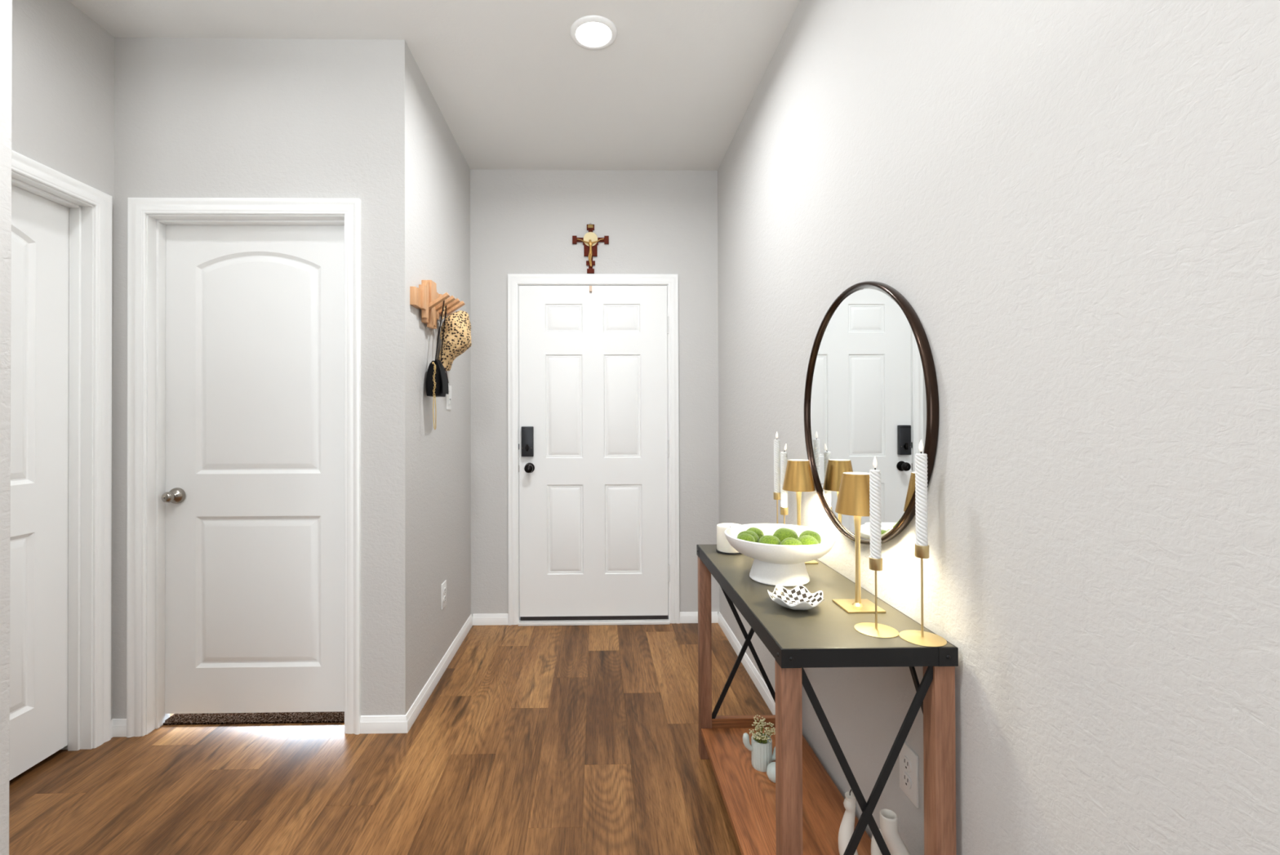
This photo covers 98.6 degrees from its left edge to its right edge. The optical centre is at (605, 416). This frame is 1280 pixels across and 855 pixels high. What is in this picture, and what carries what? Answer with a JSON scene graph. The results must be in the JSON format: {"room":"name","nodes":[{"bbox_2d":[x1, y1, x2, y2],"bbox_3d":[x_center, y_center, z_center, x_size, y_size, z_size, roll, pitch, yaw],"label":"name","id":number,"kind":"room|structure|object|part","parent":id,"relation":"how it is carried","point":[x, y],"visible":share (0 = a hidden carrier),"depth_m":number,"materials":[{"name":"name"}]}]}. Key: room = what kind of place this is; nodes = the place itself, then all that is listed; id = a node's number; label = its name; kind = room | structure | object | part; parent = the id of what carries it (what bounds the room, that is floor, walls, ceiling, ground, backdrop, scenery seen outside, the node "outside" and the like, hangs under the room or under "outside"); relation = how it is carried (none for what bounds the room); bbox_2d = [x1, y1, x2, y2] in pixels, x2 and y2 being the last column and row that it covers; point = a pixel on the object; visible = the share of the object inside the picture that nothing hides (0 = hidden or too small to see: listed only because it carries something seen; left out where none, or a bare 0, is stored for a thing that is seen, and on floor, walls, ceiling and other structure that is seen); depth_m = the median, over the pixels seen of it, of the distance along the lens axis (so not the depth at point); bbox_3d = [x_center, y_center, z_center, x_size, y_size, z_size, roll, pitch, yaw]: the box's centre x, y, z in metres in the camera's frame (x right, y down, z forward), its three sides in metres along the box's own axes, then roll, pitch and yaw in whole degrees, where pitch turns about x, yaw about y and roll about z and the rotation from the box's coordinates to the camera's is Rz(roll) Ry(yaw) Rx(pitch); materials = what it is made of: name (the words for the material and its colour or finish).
{"room":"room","nodes":[
{"label":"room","id":0,"kind":"room"},
{"bbox_2d":[0,0,12,854],"bbox_3d":[-1.503,-0.139,0.201,0.798,2.743,1.652,0,0,-1],"label":"wall","id":1,"kind":"structure","parent":0,"point":[6,6],"depth_m":1.02,"materials":[{"name":"grey paint"}]},
{"bbox_2d":[11,0,114,719],"bbox_3d":[-1.982,-0.129,1.514,0.115,2.743,1.295,0,0,-1],"label":"wall","id":2,"kind":"structure","parent":0,"point":[63,68],"depth_m":1.98,"materials":[{"name":"grey paint"}]},
{"bbox_2d":[8,184,69,780],"bbox_3d":[-2.023,0.216,1.683,0.035,2.012,0.762,0,0,-1],"label":"door","id":3,"kind":"structure","parent":2,"relation":"in","point":[40,300],"depth_m":1.95,"materials":[{"name":"white paint"}]},
{"bbox_2d":[11,150,112,750],"bbox_3d":[-1.975,0.193,1.684,0.134,2.103,0.898,0,0,-1],"label":"trim","id":4,"kind":"structure","parent":2,"relation":"attached to","point":[90,358],"depth_m":2.07,"materials":[{"name":"white paint"}]},
{"bbox_2d":[112,37,414,718],"bbox_3d":[-1.418,-0.126,2.229,1.239,2.743,0.115,0,0,-1],"label":"wall","id":5,"kind":"structure","parent":0,"point":[194,117],"depth_m":2.18,"materials":[{"name":"grey paint"}]},
{"bbox_2d":[111,718,126,737],"bbox_3d":[-1.897,1.215,2.137,0.069,0.064,0.035,0,0,-1],"label":"baseboard","id":6,"kind":"structure","parent":5,"relation":"attached to","point":[118,726],"depth_m":2.14,"materials":[{"name":"white paint"}]},
{"bbox_2d":[126,197,360,737],"bbox_3d":[-1.420,0.194,2.218,0.898,2.103,0.134,0,0,-1],"label":"trim","id":7,"kind":"structure","parent":5,"relation":"attached to","point":[148,218],"depth_m":2.16,"materials":[{"name":"white paint"}]},
{"bbox_2d":[161,225,344,713],"bbox_3d":[-1.420,0.209,2.229,0.762,1.994,0.107,0,0,-1],"label":"door","id":8,"kind":"structure","parent":5,"relation":"in","point":[253,497],"depth_m":2.25,"materials":[{"name":"white paint"}]},
{"bbox_3d":[-1.743,0.322,2.206,0.065,0.065,0.072,0,0,-1],"label":"knob","id":9,"kind":"part","parent":8,"relation":"part of","materials":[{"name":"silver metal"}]},
{"bbox_2d":[8,622,772,854],"bbox_3d":[-1.313,1.255,-0.106,4.162,0.050,7.050,0,0,-1],"label":"floor","id":10,"kind":"structure","parent":0,"point":[531,740],"depth_m":1.92,"materials":[{"name":"wood"}]},
{"bbox_2d":[163,711,344,724],"bbox_3d":[-1.433,1.248,3.099,0.764,0.008,1.738,0,0,-1],"label":"carpet","id":11,"kind":"object","parent":10,"relation":"on","point":[322,716],"visible":0.21,"depth_m":2.26,"materials":[{"name":"brown carpet"}]},
{"bbox_2d":[696,544,958,854],"bbox_3d":[0.525,0.852,1.573,0.364,0.765,0.939,0,0,-1],"label":"console table","id":12,"kind":"object","parent":10,"relation":"on","point":[802,812],"visible":0.77,"depth_m":1.22,"materials":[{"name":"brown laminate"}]},
{"bbox_3d":[0.356,0.493,2.020,0.039,0.037,0.039,0,0,-1],"label":"corner plate","id":13,"kind":"part","parent":12,"relation":"part of","materials":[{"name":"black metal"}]},
{"bbox_3d":[0.361,0.874,2.010,0.042,0.729,0.042,0,0,-1],"label":"leg","id":14,"kind":"part","parent":12,"relation":"part of","materials":[{"name":"brown wood"}]},
{"bbox_2d":[715,522,742,555],"bbox_3d":[0.434,0.426,1.923,0.097,0.092,0.097,0,0,-1],"label":"pillar candle","id":15,"kind":"object","parent":12,"relation":"on","point":[723,546],"visible":0.65,"depth_m":1.89,"materials":[{"name":"white wax"}]},
{"bbox_2d":[715,548,742,555],"bbox_3d":[0.434,0.469,1.923,0.097,0.006,0.097,0,0,-1],"label":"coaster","id":16,"kind":"object","parent":12,"relation":"on","point":[724,551],"depth_m":1.88,"materials":[{"name":"black ceramic"}]},
{"bbox_3d":[0.518,1.121,2.008,0.271,0.050,0.022,0,0,-1],"label":"rail","id":17,"kind":"part","parent":12,"relation":"part of","materials":[{"name":"brown wood"}]},
{"bbox_2d":[742,732,775,771],"bbox_3d":[0.499,1.070,1.770,0.120,0.109,0.064,0,0,-1],"label":"vase","id":18,"kind":"object","parent":12,"relation":"on","point":[762,755],"visible":0.74,"depth_m":1.75,"materials":[{"name":"white ceramic"}]},
{"bbox_3d":[0.457,1.045,1.766,0.037,0.059,0.021,0,0,-1],"label":"arm","id":19,"kind":"part","parent":18,"relation":"part of","materials":[{"name":"white ceramic"}]},
{"bbox_2d":[748,714,775,743],"bbox_3d":[0.504,1.011,1.774,0.079,0.079,0.093,0,0,-1],"label":"dried flowers","id":20,"kind":"object","parent":18,"relation":"on","point":[759,737],"visible":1,"depth_m":1.76,"materials":[{"name":"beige plant"}]},
{"bbox_3d":[0.543,1.077,1.758,0.033,0.046,0.023,0,0,-1],"label":"arm","id":21,"kind":"part","parent":18,"relation":"part of","materials":[{"name":"white ceramic"}]},
{"bbox_2d":[766,761,775,782],"bbox_3d":[0.527,1.100,1.704,0.057,0.048,0.057,0,0,-1],"label":"cactus","id":22,"kind":"object","parent":12,"relation":"on","point":[771,770],"visible":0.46,"depth_m":1.69,"materials":[{"name":"white ceramic"}]},
{"bbox_2d":[773,492,781,523],"bbox_3d":[0.623,0.374,1.999,0.088,0.197,0.088,0,0,-1],"label":"candle holder","id":23,"kind":"object","parent":12,"relation":"on","point":[776,495],"visible":0.34,"depth_m":1.99,"materials":[{"name":"gold metal"}]},
{"bbox_2d":[773,431,780,492],"bbox_3d":[0.622,0.173,2.000,0.023,0.240,0.023,0,0,-1],"label":"taper candle","id":24,"kind":"object","parent":23,"relation":"on","point":[776,442],"visible":0.99,"depth_m":1.99,"materials":[{"name":"white wax"}]},
{"bbox_3d":[0.623,0.384,1.999,0.004,0.170,0.004,0,0,-1],"label":"stem","id":25,"kind":"part","parent":23,"relation":"part of","materials":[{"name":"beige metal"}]},
{"bbox_2d":[773,492,781,499],"bbox_3d":[0.623,0.288,1.999,0.027,0.026,0.027,0,0,-1],"label":"cup","id":26,"kind":"object","parent":23,"relation":"on","point":[776,495],"depth_m":1.99,"materials":[{"name":"gold metal"}]},
{"bbox_2d":[724,523,836,586],"bbox_3d":[0.503,0.405,1.598,0.309,0.130,0.309,0,0,-1],"label":"pedestal bowl","id":27,"kind":"object","parent":12,"relation":"on","point":[784,565],"visible":0.9,"depth_m":1.53,"materials":[{"name":"white ceramic"}]},
{"bbox_2d":[737,533,755,542],"bbox_3d":[0.398,0.355,1.567,0.053,0.043,0.049,0,0,-1],"label":"moss ball","id":28,"kind":"object","parent":27,"relation":"in","point":[745,536],"visible":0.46,"depth_m":1.55,"materials":[{"name":"green plant"}]},
{"bbox_2d":[737,530,759,542],"bbox_3d":[0.418,0.361,1.615,0.064,0.052,0.059,0,0,-1],"label":"moss ball","id":29,"kind":"object","parent":27,"relation":"in","point":[753,534],"visible":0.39,"depth_m":1.60,"materials":[{"name":"green plant"}]},
{"bbox_2d":[746,527,764,538],"bbox_3d":[0.452,0.362,1.678,0.058,0.047,0.054,0,0,-1],"label":"moss ball","id":30,"kind":"object","parent":27,"relation":"in","point":[760,533],"visible":0.46,"depth_m":1.66,"materials":[{"name":"green plant"}]},
{"bbox_2d":[758,534,781,544],"bbox_3d":[0.470,0.367,1.581,0.064,0.052,0.059,0,0,-1],"label":"moss ball","id":31,"kind":"object","parent":27,"relation":"in","point":[766,539],"visible":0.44,"depth_m":1.56,"materials":[{"name":"green plant"}]},
{"bbox_2d":[773,527,798,542],"bbox_3d":[0.532,0.362,1.632,0.076,0.062,0.070,0,0,-1],"label":"moss ball","id":32,"kind":"object","parent":27,"relation":"in","point":[782,533],"visible":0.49,"depth_m":1.61,"materials":[{"name":"green plant"}]},
{"bbox_2d":[779,537,802,545],"bbox_3d":[0.520,0.366,1.542,0.060,0.052,0.060,-1,-1,43],"label":"moss ball","id":33,"kind":"object","parent":27,"relation":"in","point":[789,540],"visible":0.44,"depth_m":1.53,"materials":[{"name":"green plant"}]},
{"bbox_2d":[796,534,818,545],"bbox_3d":[0.567,0.361,1.553,0.065,0.052,0.060,0,0,-1],"label":"moss ball","id":34,"kind":"object","parent":27,"relation":"in","point":[805,540],"visible":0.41,"depth_m":1.53,"materials":[{"name":"green plant"}]},
{"bbox_2d":[799,529,821,543],"bbox_3d":[0.595,0.359,1.606,0.064,0.052,0.059,0,0,-1],"label":"moss ball","id":35,"kind":"object","parent":27,"relation":"in","point":[814,534],"visible":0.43,"depth_m":1.59,"materials":[{"name":"green plant"}]},
{"bbox_2d":[780,506,788,524],"bbox_3d":[0.620,0.393,1.913,0.088,0.157,0.088,0,0,-1],"label":"candle holder","id":36,"kind":"object","parent":12,"relation":"on","point":[784,510],"visible":0.38,"depth_m":1.90,"materials":[{"name":"gold metal"}]},
{"bbox_2d":[780,444,787,506],"bbox_3d":[0.620,0.213,1.915,0.023,0.239,0.023,0,0,-1],"label":"taper candle","id":37,"kind":"object","parent":36,"relation":"on","point":[784,493],"visible":0.81,"depth_m":1.91,"materials":[{"name":"white wax"}]},
{"bbox_2d":[780,506,788,515],"bbox_3d":[0.620,0.328,1.914,0.027,0.026,0.027,0,0,-1],"label":"cup","id":38,"kind":"object","parent":36,"relation":"on","point":[784,510],"depth_m":1.90,"materials":[{"name":"gold metal"}]},
{"bbox_2d":[701,727,871,854],"bbox_3d":[0.526,1.133,1.550,0.351,0.020,0.879,0,0,-1],"label":"shelf","id":39,"kind":"object","parent":12,"relation":"attached to","point":[748,793],"depth_m":1.62,"materials":[{"name":"orange wood"}]},
{"bbox_3d":[0.372,0.487,1.125,0.039,0.037,0.039,0,0,-1],"label":"corner plate","id":40,"kind":"part","parent":12,"relation":"part of","materials":[{"name":"black metal"}]},
{"bbox_3d":[0.376,0.868,1.130,0.042,0.729,0.042,0,0,-1],"label":"leg","id":41,"kind":"part","parent":12,"relation":"part of","materials":[{"name":"brown wood"}]},
{"bbox_2d":[767,584,824,609],"bbox_3d":[0.469,0.450,1.352,0.133,0.034,0.132,0,0,-1],"label":"dish","id":42,"kind":"object","parent":12,"relation":"on","point":[799,597],"visible":1,"depth_m":1.38,"materials":[{"name":"white ceramic"}]},
{"bbox_2d":[782,459,818,564],"bbox_3d":[0.631,0.307,1.799,0.102,0.328,0.102,0,0,-1],"label":"table lamp","id":43,"kind":"object","parent":12,"relation":"on","point":[798,477],"visible":0.77,"depth_m":1.77,"materials":[{"name":"gold metal"}]},
{"bbox_3d":[0.631,0.344,1.799,0.028,0.246,0.028,0,0,-1],"label":"stem","id":44,"kind":"part","parent":43,"relation":"part of","materials":[{"name":"gold metal"}]},
{"bbox_3d":[0.631,0.191,1.800,0.102,0.097,0.102,0,0,-1],"label":"lamp shade","id":45,"kind":"part","parent":43,"relation":"part of","materials":[{"name":"gold metal"}]},
{"bbox_2d":[838,788,857,854],"bbox_3d":[0.592,1.013,1.334,0.054,0.218,0.044,0,0,-1],"label":"candle","id":46,"kind":"object","parent":12,"relation":"on","point":[847,824],"visible":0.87,"depth_m":1.32,"materials":[{"name":"wax"}]},
{"bbox_2d":[831,471,885,613],"bbox_3d":[0.620,0.304,1.354,0.102,0.328,0.102,0,0,-1],"label":"table lamp","id":47,"kind":"object","parent":12,"relation":"on","point":[853,497],"visible":0.88,"depth_m":1.33,"materials":[{"name":"gold metal"}]},
{"bbox_3d":[0.619,0.189,1.355,0.102,0.097,0.102,0,0,-1],"label":"lamp shade","id":48,"kind":"part","parent":47,"relation":"part of","materials":[{"name":"gold metal"}]},
{"bbox_3d":[0.620,0.341,1.354,0.028,0.246,0.028,0,0,-1],"label":"stem","id":49,"kind":"part","parent":47,"relation":"part of","materials":[{"name":"gold metal"}]},
{"bbox_2d":[853,555,898,637],"bbox_3d":[0.591,0.388,1.203,0.088,0.159,0.088,0,0,-1],"label":"candle holder","id":50,"kind":"object","parent":12,"relation":"on","point":[871,628],"visible":1,"depth_m":1.20,"materials":[{"name":"gold metal"}]},
{"bbox_2d":[869,457,881,558],"bbox_3d":[0.590,0.206,1.204,0.023,0.240,0.023,0,0,-1],"label":"taper candle","id":51,"kind":"object","parent":50,"relation":"on","point":[875,507],"visible":1,"depth_m":1.20,"materials":[{"name":"white wax"}]},
{"bbox_2d":[868,555,882,570],"bbox_3d":[0.590,0.321,1.203,0.027,0.026,0.027,0,0,-1],"label":"cup","id":52,"kind":"object","parent":50,"relation":"on","point":[875,564],"depth_m":1.19,"materials":[{"name":"gold metal"}]},
{"bbox_3d":[0.591,0.398,1.203,0.004,0.132,0.004,0,0,-1],"label":"stem","id":53,"kind":"part","parent":50,"relation":"part of","materials":[{"name":"gold metal"}]},
{"bbox_2d":[871,808,911,854],"bbox_3d":[0.667,1.013,1.257,0.110,0.212,0.068,0,0,-1],"label":"vase","id":54,"kind":"object","parent":12,"relation":"on","point":[889,831],"visible":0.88,"depth_m":1.24,"materials":[{"name":"beige ceramic"}]},
{"bbox_2d":[898,543,946,646],"bbox_3d":[0.665,0.368,1.157,0.088,0.197,0.088,0,0,-1],"label":"candle holder","id":55,"kind":"object","parent":12,"relation":"on","point":[922,637],"visible":0.99,"depth_m":1.15,"materials":[{"name":"gold metal"}]},
{"bbox_2d":[915,439,928,546],"bbox_3d":[0.665,0.168,1.159,0.023,0.240,0.023,0,0,-1],"label":"taper candle","id":56,"kind":"object","parent":55,"relation":"in","point":[921,459],"visible":1,"depth_m":1.15,"materials":[{"name":"white wax"}]},
{"bbox_2d":[914,543,928,558],"bbox_3d":[0.665,0.283,1.158,0.027,0.026,0.027,0,0,-1],"label":"cup","id":57,"kind":"object","parent":55,"relation":"on","point":[920,551],"depth_m":1.15,"materials":[{"name":"gold metal"}]},
{"bbox_3d":[0.665,0.379,1.157,0.004,0.170,0.004,0,0,-1],"label":"stem","id":58,"kind":"part","parent":55,"relation":"part of","materials":[{"name":"gold metal"}]},
{"bbox_3d":[0.689,0.867,1.135,0.042,0.729,0.042,0,0,-1],"label":"leg","id":59,"kind":"part","parent":12,"relation":"part of","materials":[{"name":"brown wood"}]},
{"bbox_3d":[0.692,0.486,1.130,0.039,0.037,0.039,0,0,-1],"label":"corner plate","id":60,"kind":"part","parent":12,"relation":"part of","materials":[{"name":"black metal"}]},
{"bbox_2d":[67,0,799,170],"bbox_3d":[-1.273,-1.553,-0.087,4.262,0.080,7.050,0,0,-1],"label":"ceiling","id":61,"kind":"structure","parent":0,"point":[676,83],"depth_m":2.31,"materials":[{"name":"white paint"}]},
{"bbox_2d":[570,15,617,49],"bbox_3d":[-0.048,-1.497,2.153,0.183,0.012,0.183,0,0,-1],"label":"recessed light","id":62,"kind":"object","parent":61,"relation":"in","point":[589,32],"visible":1,"depth_m":2.14,"materials":[{"name":"white paint"}]},
{"bbox_2d":[413,58,471,699],"bbox_3d":[-0.866,-0.124,2.806,0.115,2.743,1.020,0,0,-1],"label":"wall","id":63,"kind":"structure","parent":0,"point":[442,455],"depth_m":2.67,"materials":[{"name":"grey paint"}]},
{"bbox_2d":[360,613,472,733],"bbox_3d":[-0.889,1.215,2.733,0.199,0.064,1.148,0,0,-1],"label":"baseboard","id":64,"kind":"structure","parent":63,"relation":"attached to","point":[368,723],"depth_m":2.25,"materials":[{"name":"white paint"}]},
{"bbox_2d":[409,280,465,328],"bbox_3d":[-0.746,-0.500,2.475,0.115,0.210,0.463,0,0,-1],"label":"coat rack","id":65,"kind":"object","parent":63,"relation":"attached to","point":[425,297],"visible":0.9,"depth_m":2.42,"materials":[{"name":"brown wood"}]},
{"bbox_2d":[426,298,448,429],"bbox_3d":[-0.753,-0.244,2.436,0.082,0.605,0.186,0,0,-1],"label":"purse","id":66,"kind":"object","parent":65,"relation":"hanging from","point":[437,379],"visible":0.95,"depth_m":2.41,"materials":[{"name":"black leather"}]},
{"bbox_3d":[-0.732,-0.153,2.348,0.011,0.130,0.011,-1,0,40],"label":"chain","id":67,"kind":"part","parent":66,"relation":"part of","materials":[{"name":"gold metal"}]},
{"bbox_2d":[438,306,471,370],"bbox_3d":[-0.726,-0.377,2.657,0.156,0.310,0.174,0,0,-1],"label":"cap","id":68,"kind":"object","parent":65,"relation":"hanging from","point":[457,330],"visible":0.86,"depth_m":2.60,"materials":[{"name":"fabric"}]},
{"bbox_2d":[440,579,446,609],"bbox_3d":[-0.799,0.880,2.716,0.009,0.122,0.078,0,0,-1],"label":"wall outlet","id":69,"kind":"object","parent":63,"relation":"attached to","point":[443,586],"visible":1,"depth_m":2.70,"materials":[{"name":"white plastic"}]},
{"bbox_2d":[446,385,451,409],"bbox_3d":[-0.804,-0.098,2.822,0.009,0.125,0.085,0,0,-1],"label":"light switch","id":70,"kind":"object","parent":63,"relation":"attached to","point":[449,395],"visible":0.89,"depth_m":2.81,"materials":[{"name":"white plastic"}]},
{"bbox_2d":[470,169,719,615],"bbox_3d":[-0.118,-0.123,3.389,1.601,2.743,0.120,0,0,-1],"label":"wall","id":71,"kind":"structure","parent":0,"point":[522,221],"depth_m":3.33,"materials":[{"name":"grey paint"}]},
{"bbox_2d":[472,613,508,625],"bbox_3d":[-0.692,1.218,3.304,0.214,0.064,0.013,0,0,-1],"label":"baseboard","id":72,"kind":"structure","parent":71,"relation":"attached to","point":[484,619],"depth_m":3.30,"materials":[{"name":"white paint"}]},
{"bbox_2d":[572,222,608,273],"bbox_3d":[-0.093,-1.018,3.316,0.220,0.304,0.038,0,0,-1],"label":"crucifix","id":73,"kind":"object","parent":71,"relation":"attached to","point":[590,241],"visible":1,"depth_m":3.32,"materials":[{"name":"brown wood"}]},
{"bbox_2d":[507,274,679,625],"bbox_3d":[-0.075,0.195,3.361,1.029,2.107,0.135,0,0,-1],"label":"trim","id":74,"kind":"structure","parent":71,"relation":"attached to","point":[514,281],"depth_m":3.32,"materials":[{"name":"white paint"}]},
{"bbox_2d":[518,285,670,620],"bbox_3d":[-0.070,0.218,3.315,0.914,2.020,0.112,0,0,-1],"label":"door","id":75,"kind":"structure","parent":71,"relation":"in","point":[593,445],"depth_m":3.33,"materials":[{"name":"white paint"}]},
{"bbox_3d":[-0.460,0.309,3.286,0.061,0.061,0.068,0,0,-1],"label":"knob","id":76,"kind":"part","parent":75,"relation":"part of","materials":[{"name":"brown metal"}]},
{"bbox_2d":[679,611,717,622],"bbox_3d":[0.559,1.214,3.326,0.232,0.064,0.013,0,0,-1],"label":"baseboard","id":77,"kind":"structure","parent":71,"relation":"attached to","point":[685,616],"depth_m":3.32,"materials":[{"name":"white paint"}]},
{"bbox_2d":[717,0,1279,854],"bbox_3d":[0.803,-0.148,-0.060,0.120,2.743,7.050,0,0,-1],"label":"wall","id":78,"kind":"structure","parent":0,"point":[1075,204],"depth_m":0.91,"materials":[{"name":"grey paint"}]},
{"bbox_2d":[717,611,775,714],"bbox_3d":[0.741,1.192,-0.070,0.013,0.064,6.810,0,0,-1],"label":"baseboard","id":79,"kind":"structure","parent":78,"relation":"attached to","point":[757,678],"depth_m":2.63,"materials":[{"name":"white paint"}]},
{"bbox_2d":[804,280,938,545],"bbox_3d":[0.703,-0.009,1.548,0.024,0.722,0.722,0,0,-1],"label":"wall mirror","id":80,"kind":"object","parent":78,"relation":"attached to","point":[871,387],"visible":0.94,"depth_m":1.45,"materials":[{"name":"brown mirror"}]},
{"bbox_2d":[899,742,919,807],"bbox_3d":[0.718,0.844,1.307,0.009,0.120,0.074,0,0,-1],"label":"wall outlet","id":81,"kind":"object","parent":78,"relation":"attached to","point":[908,758],"visible":0.99,"depth_m":1.30,"materials":[{"name":"white plastic"}]},
{"bbox_2d":[902,755,911,772],"bbox_3d":[0.715,0.825,1.307,0.004,0.028,0.034,0,0,-1],"label":"receptacle","id":82,"kind":"object","parent":81,"relation":"attached to","point":[906,759],"depth_m":1.31,"materials":[{"name":"grey plastic"}]},
{"bbox_2d":[902,771,911,788],"bbox_3d":[0.715,0.864,1.307,0.004,0.028,0.034,0,0,-1],"label":"receptacle","id":83,"kind":"object","parent":81,"relation":"attached to","point":[906,775],"depth_m":1.31,"materials":[{"name":"grey plastic"}]}
]}

